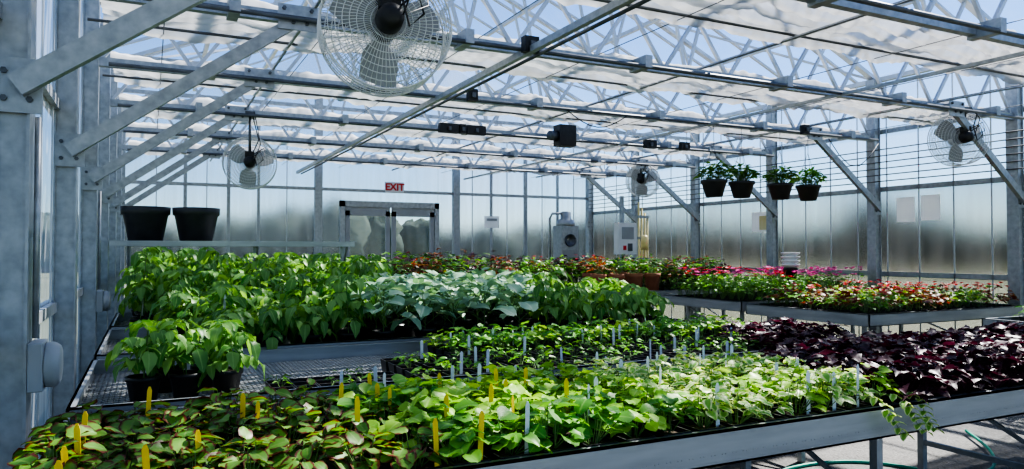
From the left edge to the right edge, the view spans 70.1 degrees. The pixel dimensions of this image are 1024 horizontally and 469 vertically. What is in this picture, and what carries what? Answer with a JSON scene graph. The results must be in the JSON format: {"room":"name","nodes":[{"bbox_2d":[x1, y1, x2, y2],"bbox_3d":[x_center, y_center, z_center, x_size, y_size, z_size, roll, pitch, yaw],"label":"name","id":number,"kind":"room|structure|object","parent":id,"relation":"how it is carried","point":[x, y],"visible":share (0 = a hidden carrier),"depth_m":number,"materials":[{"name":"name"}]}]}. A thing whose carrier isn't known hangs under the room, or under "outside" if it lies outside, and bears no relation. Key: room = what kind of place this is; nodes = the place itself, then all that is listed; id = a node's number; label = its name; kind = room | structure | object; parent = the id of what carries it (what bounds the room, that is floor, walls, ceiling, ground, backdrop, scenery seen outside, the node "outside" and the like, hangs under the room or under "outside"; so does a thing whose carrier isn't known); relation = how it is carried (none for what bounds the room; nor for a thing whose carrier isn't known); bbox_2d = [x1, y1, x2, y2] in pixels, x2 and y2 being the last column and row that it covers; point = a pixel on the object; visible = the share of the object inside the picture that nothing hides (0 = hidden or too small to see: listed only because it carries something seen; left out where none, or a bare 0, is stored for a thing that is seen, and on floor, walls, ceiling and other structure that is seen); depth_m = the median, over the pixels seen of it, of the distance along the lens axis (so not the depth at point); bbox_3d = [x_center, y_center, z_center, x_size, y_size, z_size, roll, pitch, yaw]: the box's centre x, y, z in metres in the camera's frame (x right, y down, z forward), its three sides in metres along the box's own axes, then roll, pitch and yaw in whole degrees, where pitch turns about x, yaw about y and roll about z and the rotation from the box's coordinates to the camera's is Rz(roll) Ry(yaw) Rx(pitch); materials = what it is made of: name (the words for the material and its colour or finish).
{"room":"greenhouse interior","nodes":[
{"label":"greenhouse interior","id":0,"kind":"room"},
{"bbox_2d":[0,0,97,458],"bbox_3d":[-3.263,-0.390,5.402,0.070,4.010,16.978,1,-1,-26],"label":"wall","id":1,"kind":"structure","parent":0,"point":[47,308],"depth_m":4.20,"materials":[{"name":"metal"}]},
{"bbox_2d":[124,98,586,297],"bbox_3d":[-2.570,-1.228,15.193,9.920,6.100,0.110,1,-1,-26],"label":"wall","id":2,"kind":"structure","parent":0,"point":[293,206],"depth_m":14.92,"materials":[{"name":"plastic"}]},
{"bbox_2d":[339,200,438,263],"bbox_3d":[-2.515,0.572,15.157,2.120,2.500,0.135,1,-1,-26],"label":"door","id":3,"kind":"structure","parent":2,"relation":"in","point":[347,209],"depth_m":15.15,"materials":[{"name":"metal"}]},
{"bbox_2d":[385,182,404,192],"bbox_3d":[-2.441,-0.978,15.185,0.409,0.220,0.070,1,-1,-26],"label":"exit sign","id":4,"kind":"object","parent":2,"relation":"attached to","point":[390,187],"visible":1,"depth_m":15.16,"materials":[{"name":"white paint"}]},
{"bbox_2d":[484,216,498,227],"bbox_3d":[-0.448,-0.276,16.205,0.360,0.260,0.009,1,-1,-26],"label":"notice sheet","id":5,"kind":"object","parent":2,"relation":"attached to","point":[489,221],"visible":1,"depth_m":16.20,"materials":[{"name":"paper"}]},
{"bbox_2d":[547,124,575,147],"label":"motor","id":6,"kind":"object","parent":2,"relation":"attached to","point":[562,135],"depth_m":10.01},
{"bbox_2d":[119,8,637,223],"bbox_3d":[-1.702,-2.305,13.467,9.940,4.065,0.245,1,-1,-26],"label":"roof truss","id":7,"kind":"object","parent":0,"point":[214,153],"depth_m":13.27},
{"bbox_2d":[112,0,699,220],"bbox_3d":[-0.848,-2.341,11.747,9.940,4.065,0.245,1,-1,-26],"label":"roof truss","id":8,"kind":"object","parent":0,"point":[220,136],"depth_m":11.32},
{"bbox_2d":[102,0,778,215],"bbox_3d":[0.005,-2.378,10.028,9.940,4.065,0.245,1,-1,-26],"label":"roof truss","id":9,"kind":"object","parent":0,"point":[232,113],"depth_m":9.21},
{"bbox_2d":[100,0,954,137],"bbox_3d":[1.185,-3.370,7.673,9.980,2.224,17.010,1,-1,-26],"label":"roof","id":10,"kind":"structure","parent":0,"point":[938,5],"depth_m":11.73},
{"bbox_2d":[222,111,276,189],"bbox_3d":[-3.068,-0.977,8.548,0.610,0.886,0.391,0,-1,-18],"label":"fan","id":11,"kind":"object","parent":10,"relation":"hanging from","point":[251,159],"visible":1,"depth_m":8.54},
{"bbox_2d":[317,0,452,96],"bbox_3d":[-0.601,-1.105,3.489,0.630,0.847,0.391,0,-1,-18],"label":"fan","id":12,"kind":"object","parent":10,"relation":"hanging from","point":[378,64],"visible":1,"depth_m":3.50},
{"bbox_2d":[438,122,485,135],"label":"motor","id":13,"kind":"object","parent":10,"relation":"attached to","point":[451,128],"depth_m":9.39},
{"bbox_2d":[128,140,626,177],"bbox_3d":[-1.981,-1.396,14.009,9.523,0.209,0.999,1,-1,-26],"label":"cloth","id":14,"kind":"object","parent":13,"relation":"on","point":[130,142],"visible":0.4,"depth_m":13.75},
{"bbox_2d":[126,122,686,168],"bbox_3d":[-1.132,-1.429,12.300,9.523,0.214,1.007,1,-1,-26],"label":"cloth","id":15,"kind":"object","parent":13,"relation":"on","point":[196,127],"visible":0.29,"depth_m":11.82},
{"bbox_2d":[119,93,760,158],"bbox_3d":[-0.285,-1.469,10.593,9.521,0.206,1.017,1,-1,-26],"label":"cloth","id":16,"kind":"object","parent":13,"relation":"on","point":[170,115],"visible":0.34,"depth_m":10.04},
{"bbox_2d":[466,89,477,101],"label":"motor","id":17,"kind":"object","parent":10,"relation":"attached to","point":[472,95],"depth_m":7.33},
{"bbox_2d":[110,51,860,144],"bbox_3d":[0.573,-1.505,8.865,9.522,0.214,1.010,1,-1,-26],"label":"cloth","id":18,"kind":"object","parent":17,"relation":"on","point":[544,115],"visible":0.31,"depth_m":8.37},
{"bbox_2d":[521,35,538,53],"label":"motor","id":19,"kind":"object","parent":10,"relation":"attached to","point":[526,40],"depth_m":5.51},
{"bbox_2d":[100,0,983,125],"bbox_3d":[1.436,-1.545,7.128,9.532,0.218,1.056,1,-1,-26],"label":"cloth","id":20,"kind":"object","parent":19,"relation":"on","point":[539,69],"visible":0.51,"depth_m":6.78,"materials":[{"name":"fabric"}]},
{"bbox_2d":[210,0,1023,179],"bbox_3d":[1.214,-1.419,7.595,6.928,0.184,16.870,1,-1,-26],"label":"roof beams","id":21,"kind":"structure","parent":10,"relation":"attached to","point":[611,7],"depth_m":6.68,"materials":[{"name":"metal"}]},
{"bbox_2d":[626,165,659,196],"bbox_3d":[2.397,-1.004,13.437,0.610,0.629,0.391,-1,-1,25],"label":"fan","id":22,"kind":"object","parent":10,"relation":"hanging from","point":[639,176],"visible":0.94,"depth_m":13.43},
{"bbox_2d":[692,126,735,196],"bbox_3d":[2.546,-0.925,9.206,0.497,0.900,0.522,1,-1,-26],"label":"hanging basket","id":23,"kind":"object","parent":10,"relation":"hanging from","point":[715,187],"visible":1,"depth_m":9.11,"materials":[{"name":"plastic"}]},
{"bbox_2d":[722,133,763,198],"bbox_3d":[2.957,-0.920,9.408,0.508,0.900,0.529,1,-1,-26],"label":"hanging basket","id":24,"kind":"object","parent":10,"relation":"hanging from","point":[740,188],"visible":0.87,"depth_m":9.31,"materials":[{"name":"plastic"}]},
{"bbox_2d":[760,152,800,199],"bbox_3d":[3.552,-0.914,9.716,0.490,0.900,0.505,1,-1,-26],"label":"hanging basket","id":25,"kind":"object","parent":10,"relation":"hanging from","point":[778,190],"visible":1,"depth_m":9.62,"materials":[{"name":"plastic"}]},
{"bbox_2d":[555,0,1023,84],"bbox_3d":[2.292,-1.579,5.403,9.525,0.216,0.981,1,-1,-26],"label":"cloth","id":26,"kind":"object","parent":10,"relation":"hanging from","point":[791,16],"visible":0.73,"depth_m":5.68,"materials":[{"name":"fabric"}]},
{"bbox_2d":[800,124,809,134],"label":"motor","id":27,"kind":"object","parent":10,"relation":"attached to","point":[804,129],"depth_m":9.44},
{"bbox_2d":[789,154,827,200],"bbox_3d":[4.033,-0.909,9.941,0.510,0.900,0.540,1,-1,-26],"label":"hanging basket","id":28,"kind":"object","parent":10,"relation":"hanging from","point":[807,191],"visible":0.97,"depth_m":9.85,"materials":[{"name":"plastic"}]},
{"bbox_2d":[927,107,990,166],"bbox_3d":[5.118,-1.108,8.323,0.610,0.639,0.391,0,-1,5],"label":"fan","id":29,"kind":"object","parent":10,"relation":"hanging from","point":[955,136],"visible":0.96,"depth_m":8.30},
{"bbox_2d":[87,0,1023,165],"bbox_3d":[1.287,-1.269,7.422,9.720,0.529,3.924,1,-1,-26],"label":"conduit","id":30,"kind":"object","parent":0,"point":[605,1],"depth_m":6.65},
{"bbox_2d":[96,345,1023,468],"bbox_3d":[1.160,1.712,7.614,10.120,0.100,17.070,1,-1,-26],"label":"floor","id":31,"kind":"structure","parent":0,"point":[1004,446],"depth_m":5.44,"materials":[{"name":"concrete"}]},
{"bbox_2d":[0,0,42,468],"bbox_3d":[-1.855,-0.417,2.717,0.200,3.950,0.220,1,-1,-26],"label":"steel column","id":32,"kind":"structure","parent":31,"relation":"on","point":[18,24],"depth_m":2.67,"materials":[{"name":"metal"}]},
{"bbox_2d":[32,117,41,337],"bbox_3d":[-1.785,-0.027,2.743,0.020,0.830,0.020,0,-1,-4],"label":"conduit","id":33,"kind":"object","parent":32,"relation":"attached to","point":[38,120],"visible":1,"depth_m":2.74,"materials":[{"name":"metal"}]},
{"bbox_2d":[27,339,62,392],"bbox_3d":[-1.747,0.488,2.740,0.105,0.180,0.170,1,-1,-26],"label":"electrical box","id":34,"kind":"object","parent":32,"relation":"attached to","point":[44,358],"visible":1,"depth_m":2.67,"materials":[{"name":"grey plastic"}]},
{"bbox_2d":[7,0,1023,96],"bbox_3d":[2.566,-2.487,4.870,9.940,4.065,0.245,1,-1,-26],"label":"roof truss","id":35,"kind":"object","parent":32,"relation":"attached to","point":[58,63],"depth_m":2.83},
{"bbox_2d":[50,0,84,417],"bbox_3d":[-2.709,-0.381,4.436,0.200,3.950,0.220,1,-1,-26],"label":"steel column","id":36,"kind":"structure","parent":31,"relation":"on","point":[66,166],"depth_m":4.38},
{"bbox_2d":[64,0,1023,202],"bbox_3d":[1.713,-2.451,6.589,9.940,4.065,0.245,1,-1,-26],"label":"roof truss","id":37,"kind":"object","parent":36,"relation":"attached to","point":[289,18],"depth_m":6.01,"materials":[{"name":"metal"}]},
{"bbox_2d":[78,0,102,404],"bbox_3d":[-3.563,-0.344,6.156,0.200,3.950,0.220,1,-1,-26],"label":"steel column","id":38,"kind":"structure","parent":31,"relation":"on","point":[90,71],"depth_m":6.11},
{"bbox_2d":[97,191,101,288],"bbox_3d":[-3.493,0.046,6.182,0.020,0.830,0.020,0,-1,-4],"label":"conduit","id":39,"kind":"object","parent":38,"relation":"attached to","point":[100,192],"visible":1,"depth_m":6.18,"materials":[{"name":"metal"}]},
{"bbox_2d":[96,290,110,311],"bbox_3d":[-3.455,0.561,6.179,0.105,0.180,0.170,1,-1,-26],"label":"electrical box","id":40,"kind":"object","parent":38,"relation":"attached to","point":[103,298],"visible":1,"depth_m":6.11,"materials":[{"name":"grey plastic"}]},
{"bbox_2d":[88,0,881,210],"bbox_3d":[0.859,-2.414,8.309,9.940,4.065,0.245,1,-1,-26],"label":"roof truss","id":41,"kind":"object","parent":38,"relation":"attached to","point":[252,78],"depth_m":7.73,"materials":[{"name":"metal"}]},
{"bbox_2d":[96,22,112,390],"bbox_3d":[-4.416,-0.308,7.875,0.200,3.950,0.220,1,-1,-26],"label":"steel column","id":42,"kind":"structure","parent":31,"relation":"on","point":[105,82],"depth_m":7.84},
{"bbox_2d":[108,68,119,328],"bbox_3d":[-5.270,-0.271,9.594,0.200,3.950,0.220,1,-1,-26],"label":"steel column","id":43,"kind":"structure","parent":31,"relation":"on","point":[114,85],"depth_m":9.55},
{"bbox_2d":[115,92,122,314],"bbox_3d":[-6.124,-0.235,11.314,0.200,3.950,0.220,1,-1,-26],"label":"steel column","id":44,"kind":"structure","parent":31,"relation":"on","point":[119,216],"depth_m":11.28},
{"bbox_2d":[120,132,125,302],"bbox_3d":[-6.942,-0.200,12.961,0.200,3.950,0.220,1,-1,-26],"label":"steel column","id":45,"kind":"structure","parent":31,"relation":"on","point":[123,133],"depth_m":12.93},
{"bbox_2d":[109,240,354,387],"bbox_3d":[-3.164,0.879,8.405,2.580,1.600,0.560,1,-1,-26],"label":"shelf","id":46,"kind":"object","parent":31,"relation":"on","point":[255,244],"visible":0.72,"depth_m":8.21,"materials":[{"name":"metal"}]},
{"bbox_2d":[120,206,170,240],"bbox_3d":[-4.015,-0.115,8.003,0.500,0.370,0.500,1,-1,-26],"label":"planter pot","id":47,"kind":"object","parent":46,"relation":"on","point":[142,223],"visible":0.95,"depth_m":7.83,"materials":[{"name":"plastic"}]},
{"bbox_2d":[172,207,219,240],"bbox_3d":[-3.558,-0.110,8.230,0.500,0.370,0.500,1,-1,-26],"label":"planter pot","id":48,"kind":"object","parent":46,"relation":"on","point":[192,223],"visible":0.9,"depth_m":8.06,"materials":[{"name":"plastic"}]},
{"bbox_2d":[109,311,472,375],"bbox_3d":[-1.654,1.244,7.918,4.704,0.850,1.504,1,-1,-26],"label":"bench","id":49,"kind":"object","parent":31,"relation":"on","point":[119,322],"visible":0.07,"depth_m":7.30,"materials":[{"name":"metal"}]},
{"bbox_2d":[129,300,519,324],"bbox_3d":[-1.665,0.832,7.850,4.339,0.130,1.332,1,-1,-26],"label":"pots","id":50,"kind":"object","parent":49,"relation":"on","point":[135,315],"visible":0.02,"depth_m":6.79,"materials":[{"name":"plastic"}]},
{"bbox_2d":[113,246,556,320],"bbox_3d":[-1.681,0.509,7.863,4.641,0.762,1.701,1,-1,-26],"label":"plants","id":51,"kind":"object","parent":50,"relation":"in","point":[136,280],"visible":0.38,"depth_m":6.97,"materials":[{"name":"green plant"}]},
{"bbox_2d":[385,270,453,282],"label":"plants","id":52,"kind":"object","parent":50,"relation":"in","point":[412,275],"depth_m":8.24,"materials":[{"name":"green plant"}]},
{"bbox_2d":[469,267,527,283],"label":"plants","id":53,"kind":"object","parent":50,"relation":"in","point":[474,271],"depth_m":8.44,"materials":[{"name":"green plant"}]},
{"bbox_2d":[94,316,691,375],"bbox_3d":[-0.843,1.209,6.284,4.704,0.850,1.654,1,-1,-26],"label":"bench","id":54,"kind":"object","parent":31,"relation":"on","point":[112,337],"visible":0.09,"depth_m":5.36,"materials":[{"name":"metal"}]},
{"bbox_2d":[170,308,660,344],"bbox_3d":[-0.749,0.800,6.338,4.078,0.130,1.613,1,-1,-26],"label":"pots","id":55,"kind":"object","parent":54,"relation":"on","point":[402,330],"visible":0.31,"depth_m":6.00,"materials":[{"name":"plastic"}]},
{"bbox_2d":[148,270,386,350],"label":"plants","id":56,"kind":"object","parent":55,"relation":"in","point":[301,311],"depth_m":5.37,"materials":[{"name":"green plant"}]},
{"bbox_2d":[350,269,556,330],"bbox_3d":[-0.420,0.534,6.520,2.437,0.448,2.006,1,-1,-26],"label":"plants","id":57,"kind":"object","parent":55,"relation":"on","point":[400,295],"visible":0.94,"depth_m":5.86,"materials":[{"name":"green plant"}]},
{"bbox_2d":[521,267,673,327],"label":"plants","id":58,"kind":"object","parent":55,"relation":"in","point":[573,300],"depth_m":6.37,"materials":[{"name":"green plant"}]},
{"bbox_2d":[66,324,805,462],"bbox_3d":[-0.053,1.175,4.694,4.704,0.850,1.504,1,-1,-26],"label":"bench","id":59,"kind":"object","parent":31,"relation":"on","point":[321,358],"visible":0.16,"depth_m":4.38,"materials":[{"name":"metal"}]},
{"bbox_2d":[124,328,800,401],"bbox_3d":[0.039,0.768,4.629,4.405,0.120,1.200,1,-1,-26],"label":"pots","id":60,"kind":"object","parent":59,"relation":"on","point":[181,385],"visible":0.49,"depth_m":4.17,"materials":[{"name":"plastic"}]},
{"bbox_2d":[105,318,264,387],"bbox_3d":[-1.662,0.600,3.720,0.719,0.362,0.617,1,-1,-33],"label":"plants","id":61,"kind":"object","parent":60,"relation":"in","point":[162,347],"visible":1,"depth_m":3.60,"materials":[{"name":"green plant"}]},
{"bbox_2d":[265,331,772,400],"bbox_3d":[0.547,0.712,4.304,3.892,0.103,1.392,1,-1,-26],"label":"plants","id":62,"kind":"object","parent":60,"relation":"in","point":[601,347],"visible":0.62,"depth_m":4.44,"materials":[{"name":"green plant"}]},
{"bbox_2d":[419,312,753,352],"bbox_3d":[0.671,0.691,5.378,2.728,0.171,0.586,1,-1,-26],"label":"plants","id":63,"kind":"object","parent":60,"relation":"in","point":[539,333],"visible":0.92,"depth_m":5.20,"materials":[{"name":"green plant"}]},
{"bbox_2d":[715,316,849,347],"bbox_3d":[1.915,0.683,5.125,0.854,0.175,0.736,1,-1,-26],"label":"plants","id":64,"kind":"object","parent":60,"relation":"in","point":[785,327],"visible":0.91,"depth_m":5.05,"materials":[{"name":"purple plant"}]},
{"bbox_2d":[40,355,1023,468],"bbox_3d":[1.491,1.154,3.720,6.604,0.850,1.324,1,-1,-26],"label":"bench","id":65,"kind":"object","parent":31,"relation":"on","point":[744,444],"visible":0.14,"depth_m":2.79,"materials":[{"name":"metal"}]},
{"bbox_2d":[57,362,1023,468],"bbox_3d":[1.450,0.766,3.677,6.445,0.085,1.210,1,-1,-26],"label":"pots","id":66,"kind":"object","parent":65,"relation":"on","point":[489,454],"visible":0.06,"depth_m":2.64,"materials":[{"name":"plastic"}]},
{"bbox_2d":[7,378,462,468],"bbox_3d":[-0.887,0.627,2.346,1.251,0.160,1.084,1,-1,-26],"label":"plants","id":67,"kind":"object","parent":66,"relation":"on","point":[329,442],"visible":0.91,"depth_m":2.18,"materials":[{"name":"green plant"}]},
{"bbox_2d":[54,367,568,468],"bbox_3d":[-0.542,0.628,2.453,1.622,0.199,0.807,1,-1,-26],"label":"labels","id":68,"kind":"object","parent":66,"relation":"on","point":[78,446],"visible":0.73,"depth_m":2.39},
{"bbox_2d":[326,358,704,462],"bbox_3d":[-0.030,0.625,2.766,1.248,0.181,1.060,1,-1,-26],"label":"plants","id":69,"kind":"object","parent":66,"relation":"on","point":[606,413],"visible":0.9,"depth_m":2.56,"materials":[{"name":"green plant"}]},
{"bbox_2d":[339,318,858,453],"bbox_3d":[0.477,0.661,4.003,2.930,0.208,2.612,1,-1,-26],"label":"labels","id":70,"kind":"object","parent":66,"relation":"in","point":[527,407],"visible":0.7,"depth_m":3.34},
{"bbox_2d":[563,344,944,441],"bbox_3d":[0.991,0.693,3.262,1.311,0.307,1.099,1,-1,-26],"label":"plants","id":71,"kind":"object","parent":66,"relation":"on","point":[784,383],"visible":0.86,"depth_m":3.02,"materials":[{"name":"green plant"}]},
{"bbox_2d":[757,321,1023,403],"bbox_3d":[2.911,0.639,4.308,3.565,0.220,1.390,1,-1,-26],"label":"plants","id":72,"kind":"object","parent":66,"relation":"on","point":[955,357],"visible":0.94,"depth_m":3.54,"materials":[{"name":"purple plant"}]},
{"bbox_2d":[549,211,578,279],"bbox_3d":[1.028,0.671,15.119,0.605,2.300,0.410,1,-1,-26],"label":"heater","id":73,"kind":"object","parent":31,"relation":"on","point":[565,232],"visible":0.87,"depth_m":15.03,"materials":[{"name":"metal"}]},
{"bbox_2d":[585,149,592,262],"bbox_3d":[1.833,-0.107,17.316,0.200,3.950,0.220,1,-1,-26],"label":"steel column","id":74,"kind":"structure","parent":31,"relation":"on","point":[588,185],"depth_m":17.28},
{"bbox_2d":[614,196,636,271],"bbox_3d":[2.076,0.536,13.464,0.400,2.500,0.232,1,-1,-26],"label":"control box","id":75,"kind":"object","parent":31,"relation":"on","point":[625,234],"visible":0.87,"depth_m":13.39,"materials":[{"name":"metal"}]},
{"bbox_2d":[631,136,639,260],"bbox_3d":[2.651,-0.142,15.668,0.200,3.950,0.220,1,-1,-26],"label":"steel column","id":76,"kind":"structure","parent":31,"relation":"on","point":[634,208],"depth_m":15.64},
{"bbox_2d":[637,202,648,283],"bbox_3d":[2.499,0.592,13.736,0.260,2.400,0.138,1,-1,-26],"label":"irrigation manifold","id":77,"kind":"object","parent":31,"relation":"on","point":[644,238],"visible":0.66,"depth_m":13.75,"materials":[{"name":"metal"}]},
{"bbox_2d":[617,289,728,320],"bbox_3d":[2.250,1.341,12.535,3.204,0.850,1.504,1,-1,-26],"label":"bench","id":78,"kind":"object","parent":31,"relation":"on","point":[662,293],"visible":0.08,"depth_m":12.05,"materials":[{"name":"metal"}]},
{"bbox_2d":[575,255,602,286],"bbox_3d":[1.281,0.665,12.040,0.548,0.641,0.468,0,-1,17],"label":"terracotta pot","id":79,"kind":"object","parent":78,"relation":"on","point":[597,265],"visible":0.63,"depth_m":11.99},
{"bbox_2d":[583,257,613,281],"bbox_3d":[1.371,0.659,11.520,0.567,0.632,0.544,1,-1,-26],"label":"terracotta pot","id":80,"kind":"object","parent":78,"relation":"on","point":[597,276],"visible":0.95,"depth_m":11.45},
{"bbox_2d":[604,254,631,286],"bbox_3d":[1.689,0.643,11.682,0.483,0.670,0.532,0,-1,-4],"label":"terracotta pot","id":81,"kind":"object","parent":78,"relation":"on","point":[620,276],"visible":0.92,"depth_m":11.59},
{"bbox_2d":[619,255,649,289],"bbox_3d":[1.990,0.659,11.833,0.535,0.644,0.474,1,-1,-26],"label":"terracotta pot","id":82,"kind":"object","parent":78,"relation":"on","point":[636,278],"visible":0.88,"depth_m":11.75,"materials":[{"name":"ceramic"}]},
{"bbox_2d":[637,254,665,290],"bbox_3d":[2.324,0.648,12.050,0.527,0.676,0.532,1,-1,-26],"label":"terracotta pot","id":83,"kind":"object","parent":78,"relation":"on","point":[652,280],"visible":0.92,"depth_m":11.93,"materials":[{"name":"ceramic"}]},
{"bbox_2d":[643,285,711,289],"bbox_3d":[2.978,0.962,12.932,1.310,0.085,1.310,1,-1,-26],"label":"pots","id":84,"kind":"object","parent":78,"relation":"on","point":[661,288],"visible":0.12,"depth_m":12.37,"materials":[{"name":"plastic"}]},
{"bbox_2d":[622,255,741,288],"bbox_3d":[2.956,0.652,12.940,1.702,0.569,1.725,1,-1,-26],"label":"flowering plants","id":85,"kind":"object","parent":84,"relation":"in","point":[671,271],"visible":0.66,"depth_m":12.54,"materials":[{"name":"green plant"}]},
{"bbox_2d":[690,133,700,320],"bbox_3d":[3.504,-0.179,13.949,0.200,3.950,0.220,1,-1,-26],"label":"steel column","id":86,"kind":"structure","parent":31,"relation":"on","point":[694,203],"depth_m":13.92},
{"bbox_2d":[664,293,854,336],"bbox_3d":[3.700,1.297,10.436,2.594,0.850,1.554,1,-1,-26],"label":"bench","id":87,"kind":"object","parent":31,"relation":"on","point":[739,306],"visible":0.36,"depth_m":9.77,"materials":[{"name":"metal"}]},
{"bbox_2d":[675,292,813,301],"bbox_3d":[3.673,0.909,10.431,2.330,0.085,1.310,1,-1,-26],"label":"pots","id":88,"kind":"object","parent":87,"relation":"on","point":[746,298],"visible":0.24,"depth_m":9.96,"materials":[{"name":"plastic"}]},
{"bbox_2d":[671,265,868,299],"bbox_3d":[3.675,0.666,10.436,2.577,0.434,1.567,1,-1,-26],"label":"plants","id":89,"kind":"object","parent":88,"relation":"in","point":[748,285],"visible":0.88,"depth_m":10.12,"materials":[{"name":"green plant"}]},
{"bbox_2d":[781,252,799,293],"bbox_3d":[4.002,0.604,10.483,0.260,0.697,0.260,1,-1,-26],"label":"sensor","id":90,"kind":"object","parent":87,"relation":"on","point":[790,260],"visible":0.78,"depth_m":10.40,"materials":[{"name":"paint"}]},
{"bbox_2d":[766,105,777,323],"bbox_3d":[4.358,-0.215,12.230,0.200,3.950,0.220,1,-1,-26],"label":"steel column","id":91,"kind":"structure","parent":31,"relation":"on","point":[771,221],"depth_m":12.20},
{"bbox_2d":[588,129,1023,208],"bbox_3d":[5.535,-0.990,9.676,0.016,0.466,16.770,1,-1,-26],"label":"wires","id":92,"kind":"object","parent":91,"relation":"attached to","point":[1022,129],"visible":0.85,"depth_m":10.45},
{"bbox_2d":[865,79,881,337],"bbox_3d":[5.212,-0.252,10.510,0.200,3.950,0.220,1,-1,-26],"label":"steel column","id":93,"kind":"structure","parent":31,"relation":"on","point":[874,252],"depth_m":10.48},
{"bbox_2d":[746,301,1023,335],"bbox_3d":[4.457,1.260,8.719,2.764,0.850,1.704,1,-1,-26],"label":"bench","id":94,"kind":"object","parent":31,"relation":"on","point":[846,318],"visible":0.58,"depth_m":7.94,"materials":[{"name":"metal"}]},
{"bbox_2d":[759,300,1010,313],"bbox_3d":[4.435,0.873,8.705,2.500,0.085,1.480,1,-1,-26],"label":"pots","id":95,"kind":"object","parent":94,"relation":"on","point":[830,308],"visible":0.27,"depth_m":8.22,"materials":[{"name":"plastic"}]},
{"bbox_2d":[755,279,1018,312],"bbox_3d":[4.435,0.702,8.707,2.716,0.289,1.714,1,-1,-26],"label":"plants","id":96,"kind":"object","parent":95,"relation":"in","point":[886,297],"visible":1,"depth_m":8.31,"materials":[{"name":"green plant"}]},
{"bbox_2d":[782,429,996,468],"bbox_3d":[3.283,1.586,5.170,3.314,0.043,1.013,1,-1,-26],"label":"garden hose","id":97,"kind":"object","parent":31,"relation":"on","point":[993,465],"visible":0.81,"depth_m":5.10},
{"bbox_2d":[982,315,1023,330],"bbox_3d":[5.822,1.215,6.578,2.104,0.850,1.854,1,-1,-26],"label":"bench","id":98,"kind":"object","parent":31,"relation":"on","point":[985,321],"visible":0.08,"depth_m":6.93,"materials":[{"name":"metal"}]},
{"bbox_2d":[1005,82,1023,304],"bbox_3d":[6.065,-0.288,8.791,0.200,3.950,0.220,1,-1,-26],"label":"steel column","id":99,"kind":"structure","parent":31,"relation":"on","point":[1014,97],"depth_m":8.76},
{"bbox_3d":[-2.319,1.286,9.932,5.304,0.850,1.304,1,-1,-26],"label":"bench","id":100,"kind":"object","parent":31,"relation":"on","visible":0},
{"bbox_3d":[-2.343,0.874,9.817,4.866,0.130,1.052,1,-1,-26],"label":"pots","id":101,"kind":"object","parent":100,"relation":"on","visible":0},
{"bbox_2d":[267,252,319,271],"label":"plants","id":102,"kind":"object","parent":101,"relation":"in","point":[276,255],"depth_m":9.44,"materials":[{"name":"green plant"}]},
{"bbox_2d":[383,248,519,278],"bbox_3d":[-0.998,0.516,10.504,2.181,0.656,1.393,1,-1,-26],"label":"plants","id":103,"kind":"object","parent":101,"relation":"on","point":[457,267],"visible":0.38,"depth_m":10.36,"materials":[{"name":"green plant"}]},
{"bbox_3d":[1.248,1.375,14.102,3.604,0.850,1.204,1,-1,-26],"label":"bench","id":104,"kind":"object","parent":31,"relation":"on","visible":0},
{"bbox_3d":[1.241,0.987,14.113,3.350,0.085,0.970,1,-1,-26],"label":"pots","id":105,"kind":"object","parent":104,"relation":"on","visible":0},
{"bbox_2d":[491,254,650,282],"bbox_3d":[1.240,0.659,14.112,3.767,0.604,1.434,1,-1,-26],"label":"flowering plants","id":106,"kind":"object","parent":105,"relation":"on","point":[546,266],"visible":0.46,"depth_m":13.67,"materials":[{"name":"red plant"}]},
{"bbox_3d":[-3.075,1.319,11.455,5.304,0.850,1.504,1,-1,-26],"label":"bench","id":107,"kind":"object","parent":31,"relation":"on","visible":0},
{"bbox_3d":[-3.108,0.907,11.384,4.879,0.130,1.323,1,-1,-26],"label":"pots","id":108,"kind":"object","parent":107,"relation":"on","visible":0},
{"bbox_2d":[388,250,474,276],"bbox_3d":[-1.494,0.568,12.197,1.654,0.626,1.719,1,-1,-26],"label":"plants","id":109,"kind":"object","parent":108,"relation":"on","point":[425,254],"visible":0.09,"depth_m":11.98,"materials":[{"name":"green plant"}]},
{"bbox_2d":[155,0,1023,179],"bbox_3d":[1.240,-1.489,7.610,8.808,0.008,16.870,1,-1,-26],"label":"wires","id":110,"kind":"object","parent":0,"point":[536,0],"depth_m":7.37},
{"bbox_2d":[593,70,1023,337],"bbox_3d":[5.640,-0.296,9.821,0.050,4.010,16.978,1,-1,-26],"label":"wall","id":111,"kind":"structure","parent":0,"point":[968,243],"depth_m":10.86,"materials":[{"name":"plastic"}]},
{"bbox_2d":[752,212,765,231],"bbox_3d":[4.254,-0.214,12.502,0.009,0.340,0.400,1,-1,-26],"label":"notice sheet","id":112,"kind":"object","parent":111,"relation":"attached to","point":[758,218],"visible":0.93,"depth_m":12.52,"materials":[{"name":"paper"}]},
{"bbox_2d":[896,197,914,221],"bbox_3d":[5.447,-0.345,10.104,0.006,0.340,0.270,1,-1,-26],"label":"notice sheet","id":113,"kind":"object","parent":111,"relation":"attached to","point":[905,206],"visible":1,"depth_m":10.10,"materials":[{"name":"paper"}]},
{"bbox_2d":[921,194,939,219],"bbox_3d":[5.607,-0.362,9.782,0.006,0.340,0.270,1,-1,-26],"label":"notice sheet","id":114,"kind":"object","parent":111,"relation":"attached to","point":[930,204],"visible":1,"depth_m":9.78,"materials":[{"name":"paper"}]},
{"label":"outside","id":115,"kind":"structure","parent":0,"visible":0},
{"bbox_2d":[32,271,77,455],"bbox_3d":[-8.764,2.950,62.587,280.000,0.001,280.000,1,-1,-26],"label":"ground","id":116,"kind":"structure","parent":115,"point":[42,287],"depth_m":13.68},
{"bbox_2d":[41,200,428,271],"bbox_3d":[1.365,-0.542,36.014,107.158,7.233,98.534,0,-1,-21],"label":"tree line","id":117,"kind":"object","parent":116,"relation":"on","point":[367,232],"visible":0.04,"depth_m":60.51,"materials":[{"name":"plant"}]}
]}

